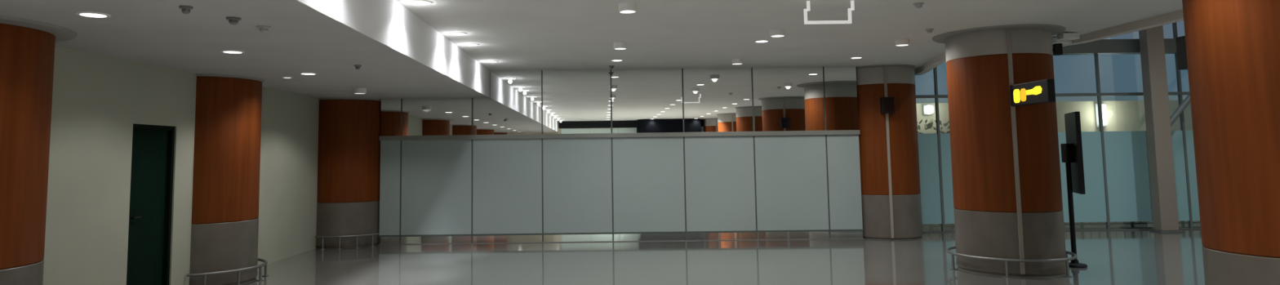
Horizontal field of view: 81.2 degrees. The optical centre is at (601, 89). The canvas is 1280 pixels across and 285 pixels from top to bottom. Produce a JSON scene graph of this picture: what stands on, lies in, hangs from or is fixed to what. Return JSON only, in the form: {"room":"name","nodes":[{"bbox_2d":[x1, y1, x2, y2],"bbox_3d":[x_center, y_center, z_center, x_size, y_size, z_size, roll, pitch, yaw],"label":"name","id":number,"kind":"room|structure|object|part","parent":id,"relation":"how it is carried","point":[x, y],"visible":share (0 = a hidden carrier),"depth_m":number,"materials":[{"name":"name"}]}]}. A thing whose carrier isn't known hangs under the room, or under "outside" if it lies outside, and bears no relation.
{"room":"airport terminal hall","nodes":[
{"label":"airport terminal hall","id":0,"kind":"room"},
{"bbox_2d":[43,45,319,284],"bbox_3d":[-5.387,0.650,3.563,0.250,2.760,23.200,-1,-5,0],"label":"wall","id":1,"kind":"structure","parent":0,"point":[98,100],"depth_m":8.22,"materials":[{"name":"beige paint"}]},
{"bbox_2d":[126,124,174,284],"bbox_3d":[-5.332,1.453,8.722,0.141,2.060,0.860,-1,-5,0],"label":"door","id":2,"kind":"structure","parent":1,"relation":"in","point":[148,252],"depth_m":8.80,"materials":[{"name":"green paint"}]},
{"bbox_3d":[-5.292,1.460,8.465,0.061,0.021,0.131,-1,-5,0],"label":"handle","id":3,"kind":"part","parent":2,"relation":"part of","materials":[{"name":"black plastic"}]},
{"bbox_2d":[0,0,490,98],"bbox_3d":[-3.724,-1.064,3.711,3.120,0.640,23.200,-1,-5,0],"label":"ceiling","id":4,"kind":"structure","parent":0,"point":[300,38],"depth_m":7.23,"materials":[{"name":"white paint"}]},
{"bbox_2d":[75,11,111,17],"bbox_3d":[-3.867,-0.564,5.675,0.230,0.009,0.230,-1,-5,0],"label":"recessed light","id":5,"kind":"object","parent":4,"relation":"in","point":[88,14],"visible":1,"depth_m":5.65,"materials":[{"name":"white ceramic"}]},
{"bbox_2d":[178,5,193,13],"bbox_3d":[-3.027,-0.574,5.434,0.090,0.051,0.090,-1,-5,0],"label":"smoke detector","id":6,"kind":"object","parent":4,"relation":"attached to","point":[184,9],"visible":1,"depth_m":5.41,"materials":[{"name":"grey plastic"}]},
{"bbox_2d":[220,49,244,53],"bbox_3d":[-3.825,-0.384,7.737,0.230,0.009,0.230,-1,-5,0],"label":"recessed light","id":7,"kind":"object","parent":4,"relation":"in","point":[231,51],"visible":1,"depth_m":7.72,"materials":[{"name":"white ceramic"}]},
{"bbox_2d":[226,17,241,24],"bbox_3d":[-2.907,-0.536,5.892,0.110,0.051,0.110,-1,-5,0],"label":"smoke detector","id":8,"kind":"object","parent":4,"relation":"attached to","point":[232,20],"visible":1,"depth_m":5.86,"materials":[{"name":"grey plastic"}]},
{"bbox_2d":[257,25,271,32],"bbox_3d":[-2.846,-0.501,6.291,0.110,0.051,0.110,-1,-5,0],"label":"smoke detector","id":9,"kind":"object","parent":4,"relation":"attached to","point":[263,28],"visible":1,"depth_m":6.26,"materials":[{"name":"grey plastic"}]},
{"bbox_2d":[298,72,317,75],"bbox_3d":[-3.863,-0.200,9.829,0.230,0.009,0.230,-1,-5,0],"label":"recessed light","id":10,"kind":"object","parent":4,"relation":"in","point":[305,73],"visible":1,"depth_m":9.83,"materials":[{"name":"white ceramic"}]},
{"bbox_2d":[353,64,361,69],"bbox_3d":[-2.943,-0.262,9.010,0.090,0.051,0.090,-1,-5,0],"label":"smoke detector","id":11,"kind":"object","parent":4,"relation":"attached to","point":[357,66],"visible":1,"depth_m":8.98,"materials":[{"name":"grey plastic"}]},
{"bbox_2d":[353,88,366,93],"bbox_3d":[-3.900,0.031,12.047,0.200,0.085,0.200,-1,-5,0],"label":"recessed light","id":12,"kind":"object","parent":4,"relation":"in","point":[356,91],"visible":1,"depth_m":11.97,"materials":[{"name":"white ceramic"}]},
{"bbox_2d":[295,0,489,97],"bbox_3d":[-2.158,-1.065,3.243,0.012,0.520,22.270,-1,-5,0],"label":"fascia","id":13,"kind":"object","parent":4,"relation":"attached to","point":[388,23],"visible":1,"depth_m":8.22,"materials":[{"name":"white paint"}]},
{"bbox_2d":[235,220,1204,284],"bbox_3d":[3.893,2.201,5.926,18.870,0.150,28.800,-1,-5,0],"label":"floor","id":14,"kind":"structure","parent":0,"point":[1112,257],"depth_m":11.26,"materials":[{"name":"tile"}]},
{"bbox_2d":[0,15,76,284],"bbox_3d":[-5.270,0.860,5.973,1.640,2.759,1.640,-1,-5,0],"label":"column","id":15,"kind":"structure","parent":14,"relation":"on","point":[27,46],"depth_m":5.96,"materials":[{"name":"brown wood"}]},
{"bbox_2d":[189,73,264,284],"bbox_3d":[-5.425,1.235,10.237,1.400,2.759,1.400,-1,-5,0],"label":"column","id":16,"kind":"structure","parent":14,"relation":"on","point":[224,226],"depth_m":9.80,"materials":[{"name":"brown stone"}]},
{"bbox_2d":[186,257,269,284],"bbox_3d":[-4.902,2.495,10.127,0.637,0.218,1.548,-1,-5,0],"label":"rail","id":17,"kind":"object","parent":14,"relation":"on","point":[204,274],"visible":0.85,"depth_m":9.72,"materials":[{"name":"silver metal"}]},
{"bbox_3d":[-5.026,2.446,9.449,0.090,0.200,0.090,-1,-5,0],"label":"post","id":18,"kind":"part","parent":17,"relation":"part of","materials":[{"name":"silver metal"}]},
{"bbox_3d":[-4.917,2.404,10.134,0.611,0.036,1.548,-1,-5,0],"label":"rail","id":19,"kind":"part","parent":17,"relation":"part of","materials":[{"name":"silver metal"}]},
{"bbox_3d":[-4.736,2.467,9.734,0.090,0.200,0.090,-1,-5,0],"label":"post","id":20,"kind":"part","parent":17,"relation":"part of","materials":[{"name":"silver metal"}]},
{"bbox_3d":[-4.629,2.500,10.126,0.090,0.200,0.090,-1,-5,0],"label":"post","id":21,"kind":"part","parent":17,"relation":"part of","materials":[{"name":"silver metal"}]},
{"bbox_3d":[-4.735,2.536,10.517,0.090,0.200,0.090,-1,-5,0],"label":"post","id":22,"kind":"part","parent":17,"relation":"part of","materials":[{"name":"silver metal"}]},
{"bbox_2d":[315,232,379,249],"bbox_3d":[-4.643,2.791,13.668,1.136,0.238,0.253,1,-5,-23],"label":"rail","id":23,"kind":"object","parent":14,"relation":"on","point":[357,236],"visible":1,"depth_m":13.57,"materials":[{"name":"silver metal"}]},
{"bbox_3d":[-5.051,2.792,13.521,0.090,0.220,0.090,-1,-5,0],"label":"post","id":24,"kind":"part","parent":23,"relation":"part of","materials":[{"name":"silver metal"}]},
{"bbox_3d":[-4.750,2.790,13.534,0.090,0.220,0.090,-1,-5,0],"label":"post","id":25,"kind":"part","parent":23,"relation":"part of","materials":[{"name":"silver metal"}]},
{"bbox_3d":[-4.646,2.691,13.682,1.136,0.036,0.240,1,-5,-23],"label":"rail","id":26,"kind":"part","parent":23,"relation":"part of","materials":[{"name":"silver metal"}]},
{"bbox_3d":[-4.472,2.797,13.650,0.090,0.220,0.090,-1,-5,0],"label":"post","id":27,"kind":"part","parent":23,"relation":"part of","materials":[{"name":"silver metal"}]},
{"bbox_3d":[-4.252,2.812,13.856,0.090,0.220,0.090,-1,-5,0],"label":"post","id":28,"kind":"part","parent":23,"relation":"part of","materials":[{"name":"silver metal"}]},
{"bbox_2d":[315,97,381,248],"bbox_3d":[-4.950,1.600,14.471,1.540,2.759,1.540,-1,-5,0],"label":"column","id":29,"kind":"structure","parent":14,"relation":"on","point":[348,158],"depth_m":13.83,"materials":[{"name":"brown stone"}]},
{"bbox_2d":[377,66,863,244],"bbox_3d":[0.356,1.251,14.230,9.180,3.280,0.070,-1,-5,0],"label":"partition wall","id":30,"kind":"structure","parent":14,"relation":"on","point":[770,153],"depth_m":14.22,"materials":[{"name":"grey glass"}]},
{"bbox_3d":[-4.026,1.560,14.223,0.382,2.748,0.012,-1,-5,0],"label":"glass pane","id":31,"kind":"part","parent":30,"relation":"part of","materials":[{"name":"glass"}]},
{"bbox_3d":[-3.141,1.549,14.223,1.332,2.748,0.012,-1,-5,0],"label":"glass pane","id":32,"kind":"part","parent":30,"relation":"part of","materials":[{"name":"glass"}]},
{"bbox_3d":[-1.794,1.273,14.245,1.312,3.268,0.012,-1,-5,0],"label":"glass pane","id":33,"kind":"part","parent":30,"relation":"part of","materials":[{"name":"glass"}]},
{"bbox_3d":[-0.459,1.256,14.245,1.302,3.268,0.012,-1,-5,0],"label":"glass pane","id":34,"kind":"part","parent":30,"relation":"part of","materials":[{"name":"glass"}]},
{"bbox_3d":[0.896,1.239,14.245,1.352,3.268,0.012,-1,-5,0],"label":"glass pane","id":35,"kind":"part","parent":30,"relation":"part of","materials":[{"name":"glass"}]},
{"bbox_3d":[2.256,1.222,14.245,1.312,3.268,0.012,-1,-5,0],"label":"glass pane","id":36,"kind":"part","parent":30,"relation":"part of","materials":[{"name":"glass"}]},
{"bbox_3d":[3.615,1.205,14.245,1.352,3.268,0.012,-1,-5,0],"label":"glass pane","id":37,"kind":"part","parent":30,"relation":"part of","materials":[{"name":"glass"}]},
{"bbox_3d":[4.625,1.192,14.245,0.612,3.268,0.012,-1,-5,0],"label":"glass pane","id":38,"kind":"part","parent":30,"relation":"part of","materials":[{"name":"glass"}]},
{"bbox_2d":[855,64,922,239],"bbox_3d":[5.516,1.224,14.663,1.400,3.279,1.400,-1,-5,0],"label":"column","id":39,"kind":"structure","parent":14,"relation":"on","point":[888,143],"depth_m":14.08,"materials":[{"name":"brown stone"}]},
{"bbox_2d":[880,97,894,113],"bbox_3d":[5.374,0.304,13.994,0.230,0.300,0.156,-2,-5,10],"label":"sign box","id":40,"kind":"object","parent":39,"relation":"attached to","point":[886,104],"visible":1,"depth_m":13.92,"materials":[{"name":"black plastic"}]},
{"bbox_3d":[5.361,0.297,13.921,0.190,0.260,0.007,-2,-5,10],"label":"panel","id":41,"kind":"part","parent":40,"relation":"part of","materials":[{"name":"black"}]},
{"bbox_2d":[932,23,1066,276],"bbox_3d":[5.641,0.855,10.459,1.680,3.279,1.680,-1,-5,0],"label":"column","id":42,"kind":"structure","parent":14,"relation":"on","point":[1007,191],"depth_m":9.92,"materials":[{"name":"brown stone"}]},
{"bbox_2d":[1009,79,1055,106],"bbox_3d":[5.439,0.055,9.438,0.094,0.280,0.872,-1,-5,0],"label":"direction sign","id":43,"kind":"object","parent":42,"relation":"attached to","point":[1041,91],"visible":1,"depth_m":9.31,"materials":[{"name":"black plastic"}]},
{"bbox_2d":[1052,43,1062,55],"bbox_3d":[6.327,-0.548,10.363,0.134,0.160,0.100,-2,-5,17],"label":"security camera","id":44,"kind":"object","parent":42,"relation":"attached to","point":[1057,49],"visible":0.94,"depth_m":10.32,"materials":[{"name":"black plastic"}]},
{"bbox_2d":[946,245,1077,277],"bbox_3d":[5.660,2.369,10.327,1.650,0.238,1.598,-1,-5,0],"label":"rail","id":45,"kind":"object","parent":14,"relation":"on","point":[1067,259],"visible":0.67,"depth_m":9.66,"materials":[{"name":"silver metal"}]},
{"bbox_3d":[4.881,2.389,10.341,0.090,0.220,0.090,-1,-5,0],"label":"post","id":46,"kind":"part","parent":45,"relation":"part of","materials":[{"name":"silver metal"}]},
{"bbox_3d":[5.256,2.325,9.661,0.090,0.220,0.090,-1,-5,0],"label":"post","id":47,"kind":"part","parent":45,"relation":"part of","materials":[{"name":"silver metal"}]},
{"bbox_3d":[5.659,2.269,10.335,1.598,0.036,1.598,-1,-5,0],"label":"rail","id":48,"kind":"part","parent":45,"relation":"part of","materials":[{"name":"silver metal"}]},
{"bbox_3d":[6.036,2.314,9.645,0.090,0.220,0.090,-1,-5,0],"label":"post","id":49,"kind":"part","parent":45,"relation":"part of","materials":[{"name":"silver metal"}]},
{"bbox_2d":[915,22,1200,232],"bbox_3d":[9.561,-0.393,15.242,6.830,6.500,0.280,-1,-5,0],"label":"glass wall","id":50,"kind":"structure","parent":14,"relation":"on","point":[1117,178],"depth_m":15.09,"materials":[{"name":"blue glass"}]},
{"bbox_2d":[928,220,1199,228],"bbox_3d":[9.931,2.443,15.836,6.000,0.944,0.060,-1,-5,0],"label":"guard railing","id":51,"kind":"object","parent":14,"relation":"on","point":[1182,222],"visible":0.21,"depth_m":15.78,"materials":[{"name":"grey metal"}]},
{"bbox_3d":[9.937,2.864,15.800,6.000,0.034,0.036,-1,-5,0],"label":"rail","id":52,"kind":"part","parent":51,"relation":"part of","materials":[{"name":"grey metal"}]},
{"bbox_2d":[1060,111,1087,267],"bbox_3d":[6.665,1.418,10.627,0.300,2.160,0.720,-3,-5,21],"label":"display stand","id":53,"kind":"object","parent":14,"relation":"on","point":[1071,151],"visible":0.87,"depth_m":10.50,"materials":[{"name":"black plastic"}]},
{"bbox_2d":[1138,25,1190,232],"bbox_3d":[11.682,0.070,14.818,1.760,5.450,0.320,-1,-5,0],"label":"steel post","id":54,"kind":"object","parent":14,"relation":"on","point":[1158,122],"visible":0.9,"depth_m":14.68,"materials":[{"name":"beige metal"}]},
{"bbox_2d":[1182,0,1279,284],"bbox_3d":[5.566,0.459,5.926,1.540,3.279,1.540,-1,-5,0],"label":"column","id":55,"kind":"structure","parent":14,"relation":"on","point":[1233,46],"depth_m":5.78,"materials":[{"name":"brown wood"}]},
{"bbox_2d":[1175,35,1187,70],"bbox_3d":[5.376,-0.330,6.749,0.230,0.300,0.156,-1,-5,0],"label":"sign box","id":56,"kind":"object","parent":55,"relation":"attached to","point":[1180,41],"visible":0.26,"depth_m":6.76,"materials":[{"name":"black plastic"}]},
{"bbox_2d":[395,0,1182,74],"bbox_3d":[2.383,-1.400,3.734,9.100,0.120,23.200,-1,-5,0],"label":"ceiling","id":57,"kind":"structure","parent":0,"point":[517,34],"depth_m":9.69,"materials":[{"name":"white paint"}]},
{"bbox_2d":[409,0,431,4],"bbox_3d":[-1.912,-0.915,7.912,0.230,0.009,0.230,-1,-5,0],"label":"recessed light","id":58,"kind":"object","parent":57,"relation":"in","point":[415,2],"visible":1,"depth_m":7.90,"materials":[{"name":"white ceramic"}]},
{"bbox_2d":[449,31,466,35],"bbox_3d":[-1.909,-0.736,9.954,0.230,0.009,0.230,-1,-5,0],"label":"recessed light","id":59,"kind":"object","parent":57,"relation":"in","point":[455,33],"visible":1,"depth_m":9.95,"materials":[{"name":"white ceramic"}]},
{"bbox_2d":[463,43,479,45],"bbox_3d":[-1.908,-0.649,10.950,0.230,0.009,0.230,-1,-5,0],"label":"recessed light","id":60,"kind":"object","parent":57,"relation":"in","point":[466,44],"visible":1,"depth_m":10.91,"materials":[{"name":"white ceramic"}]},
{"bbox_2d":[484,60,497,62],"bbox_3d":[-1.906,-0.474,12.943,0.230,0.009,0.230,-1,-5,0],"label":"recessed light","id":61,"kind":"object","parent":57,"relation":"in","point":[488,61],"visible":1,"depth_m":12.93,"materials":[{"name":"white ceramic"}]},
{"bbox_2d":[610,59,623,61],"bbox_3d":[0.274,-0.497,12.992,0.230,0.009,0.230,-1,-5,0],"label":"recessed light","id":62,"kind":"object","parent":57,"relation":"in","point":[611,60],"visible":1,"depth_m":12.96,"materials":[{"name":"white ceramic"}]},
{"bbox_2d":[613,42,626,49],"bbox_3d":[0.282,-0.635,10.997,0.200,0.085,0.200,-1,-5,0],"label":"recessed light","id":63,"kind":"object","parent":57,"relation":"in","point":[617,46],"visible":1,"depth_m":10.92,"materials":[{"name":"white metal"}]},
{"bbox_2d":[618,2,636,13],"bbox_3d":[0.289,-0.884,8.148,0.200,0.085,0.200,-1,-5,0],"label":"recessed light","id":64,"kind":"object","parent":57,"relation":"in","point":[624,7],"visible":1,"depth_m":8.07,"materials":[{"name":"white ceramic"}]},
{"bbox_2d":[731,58,742,64],"bbox_3d":[2.384,-0.481,13.059,0.200,0.085,0.200,-1,-5,0],"label":"recessed light","id":65,"kind":"object","parent":57,"relation":"in","point":[734,61],"visible":1,"depth_m":12.98,"materials":[{"name":"white ceramic"}]},
{"bbox_2d":[753,40,769,42],"bbox_3d":[2.361,-0.701,10.970,0.230,0.009,0.230,-1,-5,0],"label":"recessed light","id":66,"kind":"object","parent":57,"relation":"in","point":[757,41],"visible":1,"depth_m":10.95,"materials":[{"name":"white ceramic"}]},
{"bbox_2d":[769,28,785,37],"bbox_3d":[2.361,-0.750,9.981,0.200,0.085,0.200,-1,-5,0],"label":"recessed light","id":67,"kind":"object","parent":57,"relation":"in","point":[775,33],"visible":1,"depth_m":9.90,"materials":[{"name":"white metal"}]},
{"bbox_2d":[803,0,854,24],"bbox_3d":[2.477,-0.832,8.101,0.546,0.252,0.030,-1,-5,0],"label":"frame","id":68,"kind":"object","parent":57,"relation":"hanging from","point":[852,5],"visible":1,"depth_m":8.08,"materials":[{"name":"white metal"}]},
{"bbox_2d":[894,38,909,46],"bbox_3d":[4.442,-0.687,10.997,0.200,0.085,0.200,-1,-5,0],"label":"recessed light","id":69,"kind":"object","parent":57,"relation":"in","point":[902,42],"visible":1,"depth_m":10.92,"materials":[{"name":"white metal"}]},
{"bbox_2d":[913,2,924,8],"bbox_3d":[3.539,-0.927,8.309,0.110,0.051,0.110,-1,-5,0],"label":"smoke detector","id":70,"kind":"object","parent":57,"relation":"attached to","point":[918,5],"visible":1,"depth_m":8.28,"materials":[{"name":"grey plastic"}]},
{"bbox_2d":[924,28,933,33],"bbox_3d":[4.441,-0.783,10.082,0.110,0.051,0.110,-1,-5,0],"label":"smoke detector","id":71,"kind":"object","parent":57,"relation":"attached to","point":[928,30],"visible":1,"depth_m":10.05,"materials":[{"name":"grey plastic"}]},
{"bbox_2d":[914,9,1183,75],"bbox_3d":[6.428,-1.401,3.729,1.290,0.220,23.200,-1,-5,0],"label":"fascia","id":72,"kind":"object","parent":57,"relation":"attached to","point":[1176,16],"visible":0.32,"depth_m":10.06,"materials":[{"name":"paint"}]},
{"bbox_2d":[1052,37,1072,44],"bbox_3d":[6.771,-0.717,10.957,0.340,0.100,0.120,1,-5,-17],"label":"floodlight","id":73,"kind":"object","parent":57,"relation":"attached to","point":[1055,40],"visible":0.5,"depth_m":10.89,"materials":[{"name":"grey metal"}]},
{"bbox_2d":[1057,31,1079,39],"bbox_3d":[6.591,-0.753,10.518,0.272,0.100,0.120,0,-5,-11],"label":"floodlight","id":74,"kind":"object","parent":57,"relation":"attached to","point":[1064,36],"visible":1,"depth_m":10.47,"materials":[{"name":"grey metal"}]},
{"bbox_2d":[916,119,950,133],"bbox_3d":[8.069,1.871,17.281,1.814,2.426,0.730,-1,-5,0],"label":"shrub","id":75,"kind":"object","parent":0,"point":[929,125],"visible":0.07,"depth_m":17.35,"materials":[{"name":"green plant"}]},
{"bbox_2d":[915,100,1192,133],"bbox_3d":[13.322,1.669,18.009,13.400,2.780,0.200,-1,-5,0],"label":"wall","id":76,"kind":"structure","parent":0,"point":[1123,115],"depth_m":18.00,"materials":[{"name":"beige paint"}]},
{"bbox_2d":[923,104,933,115],"bbox_3d":[7.867,0.493,17.896,0.220,0.240,0.240,-1,-5,0],"label":"wall lamp","id":77,"kind":"object","parent":76,"relation":"attached to","point":[928,109],"visible":1,"depth_m":17.82,"materials":[{"name":"white glass"}]},
{"bbox_3d":[7.867,0.502,18.001,0.180,0.240,0.030,-1,-5,0],"label":"plate","id":78,"kind":"part","parent":77,"relation":"part of","materials":[{"name":"white glass"}]},
{"bbox_2d":[1094,103,1107,127],"bbox_3d":[12.029,0.627,17.898,0.200,0.570,0.205,-1,-5,0],"label":"wall lamp","id":79,"kind":"object","parent":76,"relation":"attached to","point":[1104,106],"visible":0.7,"depth_m":17.82,"materials":[{"name":"white glass"}]},
{"bbox_2d":[1101,104,1107,125],"bbox_3d":[12.029,0.620,17.881,0.170,0.520,0.170,-1,-5,0],"label":"diffuser","id":80,"kind":"object","parent":79,"relation":"attached to","point":[1104,106],"depth_m":17.80,"materials":[{"name":"white"}]}
]}

